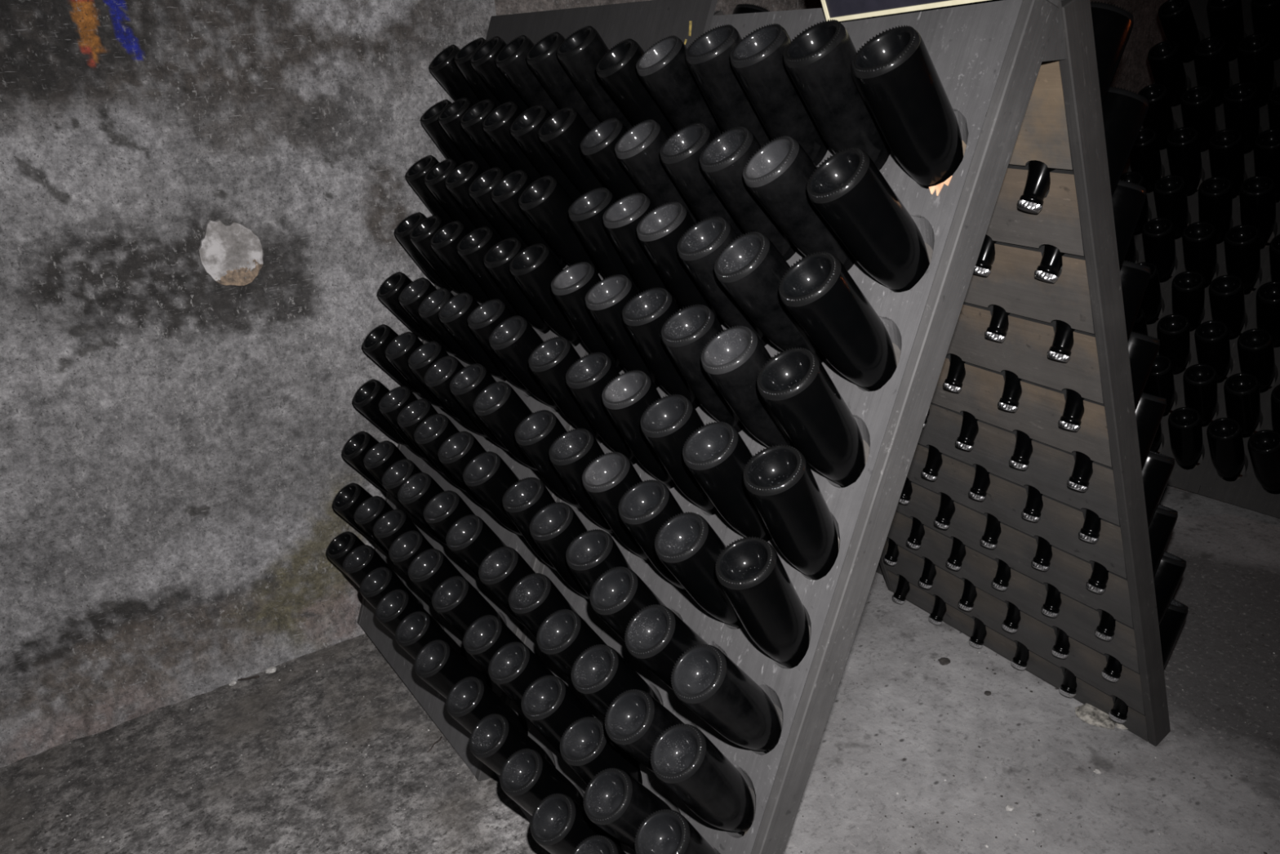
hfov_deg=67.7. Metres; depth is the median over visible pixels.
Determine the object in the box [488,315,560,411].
champagne bottle
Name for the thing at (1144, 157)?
champagne bottle
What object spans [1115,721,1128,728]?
paper scrap
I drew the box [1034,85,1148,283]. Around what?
champagne bottle
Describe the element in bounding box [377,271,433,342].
champagne bottle
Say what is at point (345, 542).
champagne bottle
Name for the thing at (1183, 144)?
champagne bottle
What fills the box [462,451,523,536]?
champagne bottle
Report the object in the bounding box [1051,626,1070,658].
champagne bottle
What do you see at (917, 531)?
champagne bottle
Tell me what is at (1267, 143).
champagne bottle
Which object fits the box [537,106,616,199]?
champagne bottle
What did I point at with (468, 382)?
champagne bottle
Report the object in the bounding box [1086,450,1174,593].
champagne bottle
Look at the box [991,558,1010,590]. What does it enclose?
champagne bottle
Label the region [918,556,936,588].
champagne bottle
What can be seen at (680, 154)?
champagne bottle
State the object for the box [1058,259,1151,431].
champagne bottle
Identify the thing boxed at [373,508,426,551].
champagne bottle
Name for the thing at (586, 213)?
champagne bottle
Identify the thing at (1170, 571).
champagne bottle
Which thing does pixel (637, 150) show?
champagne bottle
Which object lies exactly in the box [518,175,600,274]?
champagne bottle
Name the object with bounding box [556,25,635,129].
champagne bottle
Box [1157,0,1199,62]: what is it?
champagne bottle
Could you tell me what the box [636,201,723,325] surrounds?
champagne bottle
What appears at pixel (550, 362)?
champagne bottle
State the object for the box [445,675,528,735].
champagne bottle
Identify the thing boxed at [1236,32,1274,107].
champagne bottle
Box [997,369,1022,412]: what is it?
champagne bottle
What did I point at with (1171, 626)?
champagne bottle
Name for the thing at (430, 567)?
champagne bottle
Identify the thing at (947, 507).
champagne bottle
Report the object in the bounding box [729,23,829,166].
champagne bottle
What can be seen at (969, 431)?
champagne bottle
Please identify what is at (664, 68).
champagne bottle
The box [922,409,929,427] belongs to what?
champagne bottle
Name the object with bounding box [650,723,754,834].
champagne bottle
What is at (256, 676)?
twig
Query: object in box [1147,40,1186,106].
champagne bottle
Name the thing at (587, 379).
champagne bottle
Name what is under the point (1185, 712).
floor grit
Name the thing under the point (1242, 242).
champagne bottle
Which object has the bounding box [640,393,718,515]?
champagne bottle
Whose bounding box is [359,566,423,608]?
champagne bottle
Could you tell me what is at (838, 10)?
notice board
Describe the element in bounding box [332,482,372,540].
champagne bottle
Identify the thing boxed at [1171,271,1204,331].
champagne bottle
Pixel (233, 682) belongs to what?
chip
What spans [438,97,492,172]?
champagne bottle
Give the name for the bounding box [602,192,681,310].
champagne bottle
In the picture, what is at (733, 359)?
champagne bottle
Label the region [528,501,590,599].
champagne bottle
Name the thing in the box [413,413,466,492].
champagne bottle
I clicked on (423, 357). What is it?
champagne bottle
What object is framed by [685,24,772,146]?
champagne bottle
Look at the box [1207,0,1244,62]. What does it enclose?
champagne bottle
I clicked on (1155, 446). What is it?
champagne bottle
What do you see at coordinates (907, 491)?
champagne bottle
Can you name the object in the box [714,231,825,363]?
champagne bottle
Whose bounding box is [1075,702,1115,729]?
paper scrap
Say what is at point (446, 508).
champagne bottle
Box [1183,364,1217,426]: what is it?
champagne bottle
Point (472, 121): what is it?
champagne bottle
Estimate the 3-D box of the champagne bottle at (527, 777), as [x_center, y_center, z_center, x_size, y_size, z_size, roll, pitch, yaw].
[-0.165,0.730,1.838,0.197,0.289,0.094,-17,26,-29]
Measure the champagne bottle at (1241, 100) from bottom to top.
0.282 m
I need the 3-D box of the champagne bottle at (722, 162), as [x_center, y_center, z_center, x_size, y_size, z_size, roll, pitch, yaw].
[0.200,-0.338,1.514,0.223,0.275,0.097,-14,25,-23]
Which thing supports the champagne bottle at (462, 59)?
in the rack at (646, 23)
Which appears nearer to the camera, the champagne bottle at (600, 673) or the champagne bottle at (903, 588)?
the champagne bottle at (600, 673)
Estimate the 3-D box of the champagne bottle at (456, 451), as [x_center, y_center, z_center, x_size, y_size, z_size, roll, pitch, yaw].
[-0.355,0.137,2.187,0.196,0.290,0.094,-19,27,-32]
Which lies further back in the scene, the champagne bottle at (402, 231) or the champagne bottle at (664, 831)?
the champagne bottle at (402, 231)
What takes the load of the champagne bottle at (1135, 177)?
in the rack at (1246, 491)
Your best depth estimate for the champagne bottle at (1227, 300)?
3.00 m
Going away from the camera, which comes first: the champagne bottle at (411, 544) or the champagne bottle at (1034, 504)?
the champagne bottle at (1034, 504)
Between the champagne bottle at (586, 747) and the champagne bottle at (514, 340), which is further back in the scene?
the champagne bottle at (514, 340)
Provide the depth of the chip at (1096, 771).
2.06 m
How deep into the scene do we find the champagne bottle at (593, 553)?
1.69 m
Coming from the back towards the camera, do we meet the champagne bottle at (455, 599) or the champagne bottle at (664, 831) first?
the champagne bottle at (455, 599)
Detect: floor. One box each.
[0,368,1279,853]
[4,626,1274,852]
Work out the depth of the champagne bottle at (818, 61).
1.32 m
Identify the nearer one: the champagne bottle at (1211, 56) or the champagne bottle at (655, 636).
the champagne bottle at (655, 636)
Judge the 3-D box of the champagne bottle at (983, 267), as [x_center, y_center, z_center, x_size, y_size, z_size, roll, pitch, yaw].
[0.634,-0.412,1.617,0.175,0.297,0.094,-17,26,-30]
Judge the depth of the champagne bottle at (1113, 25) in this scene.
1.38 m
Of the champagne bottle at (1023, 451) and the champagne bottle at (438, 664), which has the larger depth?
the champagne bottle at (438, 664)
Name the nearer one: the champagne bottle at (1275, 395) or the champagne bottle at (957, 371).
the champagne bottle at (957, 371)
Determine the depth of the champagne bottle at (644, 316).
1.61 m
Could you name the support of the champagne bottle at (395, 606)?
in the rack at (646, 23)
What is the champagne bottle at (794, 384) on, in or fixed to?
in the rack at (1019, 78)
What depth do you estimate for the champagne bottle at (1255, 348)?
2.93 m
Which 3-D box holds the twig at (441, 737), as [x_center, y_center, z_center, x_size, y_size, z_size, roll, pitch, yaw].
[-0.494,0.764,2.297,0.008,0.008,0.060,6,24,21]
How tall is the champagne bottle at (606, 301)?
0.293 m
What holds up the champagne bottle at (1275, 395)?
in the rack at (1246, 491)
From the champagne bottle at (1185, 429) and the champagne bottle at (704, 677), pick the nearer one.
the champagne bottle at (704, 677)
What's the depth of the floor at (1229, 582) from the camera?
2.19 m
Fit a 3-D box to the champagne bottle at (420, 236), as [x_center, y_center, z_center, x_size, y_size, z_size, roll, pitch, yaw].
[-0.466,-0.397,2.409,0.207,0.285,0.093,-18,27,-31]
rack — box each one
[357,0,884,780]
[495,0,1170,853]
[1127,0,1279,518]
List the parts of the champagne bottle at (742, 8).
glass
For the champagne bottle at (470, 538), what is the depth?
2.03 m
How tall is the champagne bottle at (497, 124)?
0.278 m
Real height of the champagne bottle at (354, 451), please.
0.279 m
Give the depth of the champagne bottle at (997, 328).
1.70 m
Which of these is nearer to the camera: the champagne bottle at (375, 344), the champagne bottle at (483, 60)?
the champagne bottle at (483, 60)
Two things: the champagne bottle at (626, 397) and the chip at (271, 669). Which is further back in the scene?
the chip at (271, 669)
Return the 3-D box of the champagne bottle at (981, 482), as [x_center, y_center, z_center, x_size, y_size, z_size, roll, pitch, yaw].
[0.777,0.004,2.030,0.172,0.297,0.097,-20,28,-34]
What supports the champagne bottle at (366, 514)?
in the rack at (646, 23)
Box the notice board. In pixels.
[821,0,988,21]
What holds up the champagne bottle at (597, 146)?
in the rack at (1019, 78)
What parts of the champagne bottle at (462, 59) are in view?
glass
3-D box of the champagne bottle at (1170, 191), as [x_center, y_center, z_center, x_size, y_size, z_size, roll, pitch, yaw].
[1.784,-0.704,3.198,0.206,0.285,0.093,-21,28,-35]
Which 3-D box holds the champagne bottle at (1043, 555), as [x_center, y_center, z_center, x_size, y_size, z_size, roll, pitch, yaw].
[0.897,0.149,2.007,0.170,0.298,0.094,-19,27,-33]
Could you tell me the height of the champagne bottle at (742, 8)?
0.296 m
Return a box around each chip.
[228,680,236,685]
[265,666,276,673]
[1005,804,1013,811]
[1093,768,1101,773]
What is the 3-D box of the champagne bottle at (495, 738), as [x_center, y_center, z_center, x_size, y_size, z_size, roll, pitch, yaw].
[-0.236,0.691,1.939,0.206,0.285,0.093,-17,26,-29]
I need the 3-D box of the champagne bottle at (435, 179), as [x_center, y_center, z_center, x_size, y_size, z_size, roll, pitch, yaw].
[-0.425,-0.531,2.388,0.209,0.283,0.093,-18,27,-31]
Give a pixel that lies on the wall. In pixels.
(202, 202)
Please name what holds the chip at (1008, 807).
on the floor at (1229, 582)
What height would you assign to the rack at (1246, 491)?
1.561 m
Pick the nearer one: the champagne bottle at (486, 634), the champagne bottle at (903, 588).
the champagne bottle at (486, 634)
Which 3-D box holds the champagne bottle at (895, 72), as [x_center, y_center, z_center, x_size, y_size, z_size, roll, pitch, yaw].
[0.378,-0.396,1.289,0.221,0.276,0.093,-17,26,-29]
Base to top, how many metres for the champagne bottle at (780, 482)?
0.293 m
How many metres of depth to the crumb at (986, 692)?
2.31 m
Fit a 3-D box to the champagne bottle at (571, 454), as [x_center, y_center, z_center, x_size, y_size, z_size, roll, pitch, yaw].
[-0.080,0.136,1.832,0.180,0.295,0.093,-18,27,-31]
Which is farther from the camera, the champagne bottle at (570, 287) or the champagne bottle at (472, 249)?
the champagne bottle at (472, 249)
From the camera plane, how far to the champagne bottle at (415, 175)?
2.42 m
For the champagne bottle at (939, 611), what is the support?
in the rack at (1019, 78)
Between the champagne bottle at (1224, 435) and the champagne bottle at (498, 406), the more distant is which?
the champagne bottle at (1224, 435)
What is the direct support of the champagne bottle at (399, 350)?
in the rack at (646, 23)
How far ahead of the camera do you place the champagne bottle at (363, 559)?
2.48 m
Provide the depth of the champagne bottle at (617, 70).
1.73 m
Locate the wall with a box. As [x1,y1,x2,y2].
[0,0,1171,767]
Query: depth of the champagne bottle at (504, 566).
1.91 m
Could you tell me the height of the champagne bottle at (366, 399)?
0.276 m
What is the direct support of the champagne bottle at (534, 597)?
in the rack at (1019, 78)
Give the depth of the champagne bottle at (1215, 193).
3.04 m
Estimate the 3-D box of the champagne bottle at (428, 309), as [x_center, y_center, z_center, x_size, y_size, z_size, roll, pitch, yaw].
[-0.426,-0.211,2.341,0.214,0.280,0.094,-18,27,-31]
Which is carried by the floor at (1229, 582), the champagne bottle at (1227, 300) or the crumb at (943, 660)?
the crumb at (943, 660)
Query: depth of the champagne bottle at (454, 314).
2.17 m
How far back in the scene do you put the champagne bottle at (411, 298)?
2.37 m
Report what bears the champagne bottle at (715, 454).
in the rack at (1019, 78)
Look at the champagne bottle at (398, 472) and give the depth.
2.34 m
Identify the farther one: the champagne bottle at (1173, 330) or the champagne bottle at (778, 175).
the champagne bottle at (1173, 330)
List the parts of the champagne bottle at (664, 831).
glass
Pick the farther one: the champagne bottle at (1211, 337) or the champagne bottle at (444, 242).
the champagne bottle at (1211, 337)
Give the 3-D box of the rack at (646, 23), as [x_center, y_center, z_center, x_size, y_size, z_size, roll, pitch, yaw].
[-0.019,-0.204,2.459,1.405,1.614,0.960,-18,27,-30]
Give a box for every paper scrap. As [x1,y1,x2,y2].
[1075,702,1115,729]
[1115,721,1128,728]
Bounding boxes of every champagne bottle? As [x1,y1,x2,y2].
[325,531,364,582]
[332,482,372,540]
[342,431,389,493]
[342,544,402,587]
[352,378,408,445]
[353,495,393,556]
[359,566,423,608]
[361,324,419,394]
[363,440,408,502]
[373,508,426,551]
[375,588,440,635]
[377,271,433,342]
[378,385,427,461]
[381,458,422,523]
[385,331,443,408]
[388,529,434,582]
[394,212,453,291]
[395,610,466,660]
[396,398,443,474]
[397,471,446,544]
[398,277,458,356]
[405,155,453,224]
[407,548,464,602]
[408,341,460,421]
[409,215,474,297]
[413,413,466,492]
[413,639,492,698]
[417,288,476,364]
[420,99,466,165]
[422,489,475,545]
[423,158,476,232]
[423,355,489,439]
[429,44,480,105]
[430,220,491,303]
[431,575,505,638]
[437,431,490,511]
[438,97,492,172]
[438,292,506,381]
[444,160,504,241]
[445,514,506,580]
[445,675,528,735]
[449,363,508,451]
[453,37,502,106]
[457,226,521,316]
[460,98,514,175]
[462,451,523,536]
[462,614,526,671]
[467,298,532,395]
[468,167,529,248]
[468,713,555,774]
[470,36,528,111]
[473,381,538,471]
[478,546,535,625]
[482,101,542,182]
[483,237,551,333]
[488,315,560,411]
[488,641,555,711]
[490,169,568,268]
[495,35,560,115]
[499,748,584,815]
[502,476,556,570]
[508,572,578,638]
[509,243,582,346]
[510,104,583,201]
[514,409,583,511]
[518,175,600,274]
[520,675,594,754]
[525,31,602,129]
[528,336,603,443]
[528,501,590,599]
[529,793,621,853]
[536,608,608,679]
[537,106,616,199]
[548,427,616,535]
[551,262,623,373]
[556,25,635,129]
[559,716,642,786]
[565,351,638,464]
[565,528,632,596]
[568,186,643,293]
[570,644,661,717]
[571,835,626,853]
[579,117,642,200]
[582,451,652,563]
[582,767,671,851]
[585,274,659,388]
[589,565,666,640]
[595,38,676,137]
[601,369,675,488]
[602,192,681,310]
[604,688,684,772]
[614,119,699,223]
[617,479,687,591]
[622,287,700,408]
[624,604,708,688]
[634,808,717,853]
[635,35,723,137]
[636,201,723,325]
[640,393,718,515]
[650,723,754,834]
[654,511,743,628]
[659,122,745,236]
[661,303,744,432]
[671,644,781,751]
[676,216,769,346]
[682,421,771,541]
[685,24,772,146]
[699,126,797,261]
[700,325,796,448]
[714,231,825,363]
[715,536,809,668]
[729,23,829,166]
[732,3,769,14]
[742,135,856,271]
[742,444,839,580]
[756,346,865,487]
[778,251,897,391]
[783,19,890,170]
[806,146,929,292]
[851,25,963,188]
[883,537,898,565]
[892,573,910,604]
[898,476,912,504]
[906,516,924,548]
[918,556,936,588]
[921,444,942,480]
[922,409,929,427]
[928,595,946,625]
[933,492,955,528]
[942,353,966,392]
[946,536,965,569]
[955,410,978,450]
[958,577,977,610]
[968,463,990,500]
[968,617,986,648]
[973,234,996,276]
[980,512,1001,548]
[984,304,1010,342]
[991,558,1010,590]
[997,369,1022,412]
[1002,600,1020,632]
[1008,429,1032,470]
[1011,640,1029,670]
[1017,0,1133,213]
[1022,484,1043,521]
[1031,535,1052,570]
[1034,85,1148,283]
[1041,582,1061,617]
[1047,179,1146,362]
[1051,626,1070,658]
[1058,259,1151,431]
[1059,667,1076,697]
[1067,330,1159,491]
[1078,392,1166,542]
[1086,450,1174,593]
[1094,503,1177,640]
[1102,551,1186,681]
[1109,598,1188,723]
[1120,171,1149,235]
[1128,127,1161,193]
[1137,83,1174,150]
[1138,262,1162,324]
[1142,217,1176,282]
[1143,355,1175,416]
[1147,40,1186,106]
[1150,422,1162,453]
[1153,174,1188,239]
[1156,313,1190,374]
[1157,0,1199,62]
[1166,126,1202,196]
[1168,406,1203,469]
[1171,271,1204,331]
[1180,85,1216,151]
[1182,221,1217,288]
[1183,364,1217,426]
[1193,35,1230,107]
[1195,320,1231,382]
[1198,176,1232,244]
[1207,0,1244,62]
[1207,417,1244,481]
[1208,128,1244,199]
[1208,274,1245,339]
[1223,82,1259,154]
[1224,224,1260,294]
[1224,372,1261,437]
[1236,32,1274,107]
[1237,328,1275,393]
[1240,175,1275,248]
[1248,429,1279,493]
[1253,128,1279,203]
[1256,280,1279,347]
[1269,234,1279,281]
[1271,384,1279,434]
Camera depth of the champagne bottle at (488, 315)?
2.07 m
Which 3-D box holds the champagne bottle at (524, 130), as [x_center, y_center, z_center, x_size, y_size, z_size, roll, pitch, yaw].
[-0.168,-0.557,2.067,0.220,0.277,0.093,-18,27,-31]
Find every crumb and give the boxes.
[937,657,950,665]
[984,690,991,695]
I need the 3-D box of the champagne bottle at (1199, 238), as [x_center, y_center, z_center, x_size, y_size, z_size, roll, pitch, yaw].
[1.833,-0.533,3.123,0.199,0.288,0.093,-21,29,-36]
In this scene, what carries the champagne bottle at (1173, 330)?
in the rack at (1246, 491)
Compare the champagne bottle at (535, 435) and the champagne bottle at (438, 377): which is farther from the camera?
the champagne bottle at (438, 377)
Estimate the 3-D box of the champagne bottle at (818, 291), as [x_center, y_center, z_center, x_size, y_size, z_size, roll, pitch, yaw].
[0.300,-0.119,1.339,0.230,0.270,0.098,-13,24,-21]
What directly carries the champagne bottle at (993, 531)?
in the rack at (1019, 78)
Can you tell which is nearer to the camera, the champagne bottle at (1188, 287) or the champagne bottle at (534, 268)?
the champagne bottle at (534, 268)
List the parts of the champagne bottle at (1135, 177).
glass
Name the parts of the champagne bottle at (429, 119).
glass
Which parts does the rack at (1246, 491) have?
panel frame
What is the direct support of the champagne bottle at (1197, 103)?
in the rack at (1246, 491)
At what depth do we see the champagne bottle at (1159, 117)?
3.18 m
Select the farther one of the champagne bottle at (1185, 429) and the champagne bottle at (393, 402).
the champagne bottle at (1185, 429)
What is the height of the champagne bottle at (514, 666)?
0.290 m
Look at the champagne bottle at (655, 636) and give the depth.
1.48 m
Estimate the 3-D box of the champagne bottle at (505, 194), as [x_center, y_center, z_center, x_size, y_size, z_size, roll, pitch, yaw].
[-0.211,-0.424,2.085,0.218,0.278,0.093,-18,27,-30]
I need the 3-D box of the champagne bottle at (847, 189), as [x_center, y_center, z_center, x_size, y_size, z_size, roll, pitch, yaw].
[0.338,-0.255,1.319,0.237,0.265,0.095,-13,24,-20]
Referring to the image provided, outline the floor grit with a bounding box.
[2,580,1279,853]
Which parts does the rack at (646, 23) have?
panel frame, panel frame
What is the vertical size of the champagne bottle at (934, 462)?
0.296 m
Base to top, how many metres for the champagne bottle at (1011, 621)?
0.298 m
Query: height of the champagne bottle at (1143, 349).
0.297 m
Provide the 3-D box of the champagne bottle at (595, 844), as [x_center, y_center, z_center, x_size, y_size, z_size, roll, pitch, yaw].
[-0.024,0.810,1.634,0.190,0.292,0.097,-14,25,-24]
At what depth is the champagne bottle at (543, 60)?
1.98 m
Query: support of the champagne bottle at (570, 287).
in the rack at (1019, 78)
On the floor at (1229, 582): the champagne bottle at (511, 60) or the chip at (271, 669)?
the chip at (271, 669)
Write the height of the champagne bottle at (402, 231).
0.287 m
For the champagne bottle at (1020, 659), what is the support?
in the rack at (1019, 78)
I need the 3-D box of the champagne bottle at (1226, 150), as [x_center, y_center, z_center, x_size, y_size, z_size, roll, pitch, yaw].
[1.892,-0.817,3.073,0.208,0.284,0.093,-20,28,-35]
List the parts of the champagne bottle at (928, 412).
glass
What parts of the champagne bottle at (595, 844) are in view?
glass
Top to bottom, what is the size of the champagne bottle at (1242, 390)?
0.290 m
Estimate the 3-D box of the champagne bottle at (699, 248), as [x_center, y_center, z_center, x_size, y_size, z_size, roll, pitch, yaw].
[0.161,-0.204,1.541,0.212,0.281,0.094,-16,26,-27]
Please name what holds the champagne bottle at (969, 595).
in the rack at (1019, 78)
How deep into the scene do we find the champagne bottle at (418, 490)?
2.23 m
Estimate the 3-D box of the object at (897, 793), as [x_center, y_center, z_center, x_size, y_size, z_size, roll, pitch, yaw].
[0.123,0.793,2.140,2.957,0.054,2.139,-17,26,-28]
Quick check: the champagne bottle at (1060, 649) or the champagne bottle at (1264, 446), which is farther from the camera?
the champagne bottle at (1264, 446)
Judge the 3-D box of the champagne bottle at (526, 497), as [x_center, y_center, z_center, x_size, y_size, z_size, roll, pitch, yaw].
[-0.186,0.235,1.962,0.177,0.296,0.093,-18,26,-30]
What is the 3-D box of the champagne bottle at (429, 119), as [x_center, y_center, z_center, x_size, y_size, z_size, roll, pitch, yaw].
[-0.454,-0.701,2.470,0.206,0.285,0.094,-19,27,-33]
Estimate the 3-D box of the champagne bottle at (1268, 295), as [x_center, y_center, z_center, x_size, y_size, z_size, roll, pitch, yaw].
[1.968,-0.318,2.964,0.199,0.288,0.094,-21,28,-36]
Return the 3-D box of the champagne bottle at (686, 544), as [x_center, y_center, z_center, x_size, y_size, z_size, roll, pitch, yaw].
[0.123,0.256,1.524,0.206,0.284,0.097,-15,25,-24]
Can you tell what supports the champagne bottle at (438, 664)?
in the rack at (646, 23)
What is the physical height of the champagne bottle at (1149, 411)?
0.298 m
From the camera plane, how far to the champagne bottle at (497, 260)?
2.06 m
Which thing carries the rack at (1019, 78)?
on the floor at (1229, 582)
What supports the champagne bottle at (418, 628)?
in the rack at (646, 23)
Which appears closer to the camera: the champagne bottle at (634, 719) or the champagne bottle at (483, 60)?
the champagne bottle at (634, 719)
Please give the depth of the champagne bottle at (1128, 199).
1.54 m
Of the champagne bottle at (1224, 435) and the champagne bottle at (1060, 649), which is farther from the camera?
the champagne bottle at (1224, 435)
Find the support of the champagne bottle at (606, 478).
in the rack at (1019, 78)
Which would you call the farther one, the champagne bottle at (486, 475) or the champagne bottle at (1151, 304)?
the champagne bottle at (1151, 304)
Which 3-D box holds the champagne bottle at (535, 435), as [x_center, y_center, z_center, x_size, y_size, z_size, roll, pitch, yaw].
[-0.152,0.096,1.933,0.191,0.291,0.093,-17,26,-30]
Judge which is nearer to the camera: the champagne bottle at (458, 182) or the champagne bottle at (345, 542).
the champagne bottle at (458, 182)
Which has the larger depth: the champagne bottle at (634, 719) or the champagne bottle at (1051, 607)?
the champagne bottle at (1051, 607)
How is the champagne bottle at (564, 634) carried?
in the rack at (1019, 78)
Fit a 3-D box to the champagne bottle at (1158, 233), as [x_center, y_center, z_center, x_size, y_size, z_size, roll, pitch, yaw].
[1.753,-0.566,3.218,0.198,0.288,0.093,-22,29,-36]
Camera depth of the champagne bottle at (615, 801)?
1.54 m
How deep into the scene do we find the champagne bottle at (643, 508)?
1.56 m
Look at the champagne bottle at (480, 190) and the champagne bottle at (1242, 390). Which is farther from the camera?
the champagne bottle at (1242, 390)
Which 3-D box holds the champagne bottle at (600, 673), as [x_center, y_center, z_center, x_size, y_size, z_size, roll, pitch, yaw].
[-0.019,0.497,1.685,0.204,0.286,0.093,-17,26,-30]
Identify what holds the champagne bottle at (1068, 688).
in the rack at (1019, 78)
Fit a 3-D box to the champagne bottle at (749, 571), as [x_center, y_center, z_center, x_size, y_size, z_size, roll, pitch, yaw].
[0.195,0.291,1.423,0.180,0.295,0.094,-19,27,-32]
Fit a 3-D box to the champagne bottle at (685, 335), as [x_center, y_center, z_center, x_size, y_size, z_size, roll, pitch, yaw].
[0.128,-0.066,1.569,0.195,0.290,0.094,-18,27,-31]
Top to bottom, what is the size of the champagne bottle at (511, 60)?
0.272 m
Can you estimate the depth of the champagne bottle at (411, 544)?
2.26 m
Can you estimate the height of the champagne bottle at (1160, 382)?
0.290 m
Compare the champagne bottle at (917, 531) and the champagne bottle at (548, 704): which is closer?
the champagne bottle at (548, 704)
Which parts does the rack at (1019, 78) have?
panel frame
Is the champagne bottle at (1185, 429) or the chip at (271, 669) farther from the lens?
the champagne bottle at (1185, 429)
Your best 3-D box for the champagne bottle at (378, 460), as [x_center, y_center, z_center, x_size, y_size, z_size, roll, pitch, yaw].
[-0.614,0.164,2.509,0.193,0.290,0.093,-18,27,-31]
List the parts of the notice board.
sign panel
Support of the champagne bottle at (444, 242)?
in the rack at (646, 23)
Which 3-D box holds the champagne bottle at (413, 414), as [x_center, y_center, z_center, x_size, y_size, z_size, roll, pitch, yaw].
[-0.499,0.063,2.387,0.186,0.293,0.092,-18,27,-31]
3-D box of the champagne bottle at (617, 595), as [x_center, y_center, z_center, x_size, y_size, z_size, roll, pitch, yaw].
[0.018,0.358,1.654,0.208,0.283,0.097,-14,25,-24]
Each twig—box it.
[237,675,259,680]
[426,736,442,751]
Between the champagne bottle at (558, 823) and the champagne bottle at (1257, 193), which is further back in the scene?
the champagne bottle at (1257, 193)
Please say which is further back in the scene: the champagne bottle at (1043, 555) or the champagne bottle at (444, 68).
the champagne bottle at (444, 68)
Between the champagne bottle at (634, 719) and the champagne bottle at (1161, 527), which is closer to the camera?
the champagne bottle at (634, 719)
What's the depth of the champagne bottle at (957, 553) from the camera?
2.29 m
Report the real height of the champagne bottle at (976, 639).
0.298 m
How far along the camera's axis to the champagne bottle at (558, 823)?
1.67 m
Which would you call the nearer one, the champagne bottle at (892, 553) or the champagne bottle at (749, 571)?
the champagne bottle at (749, 571)
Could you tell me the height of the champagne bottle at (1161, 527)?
0.298 m
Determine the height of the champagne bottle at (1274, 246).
0.286 m

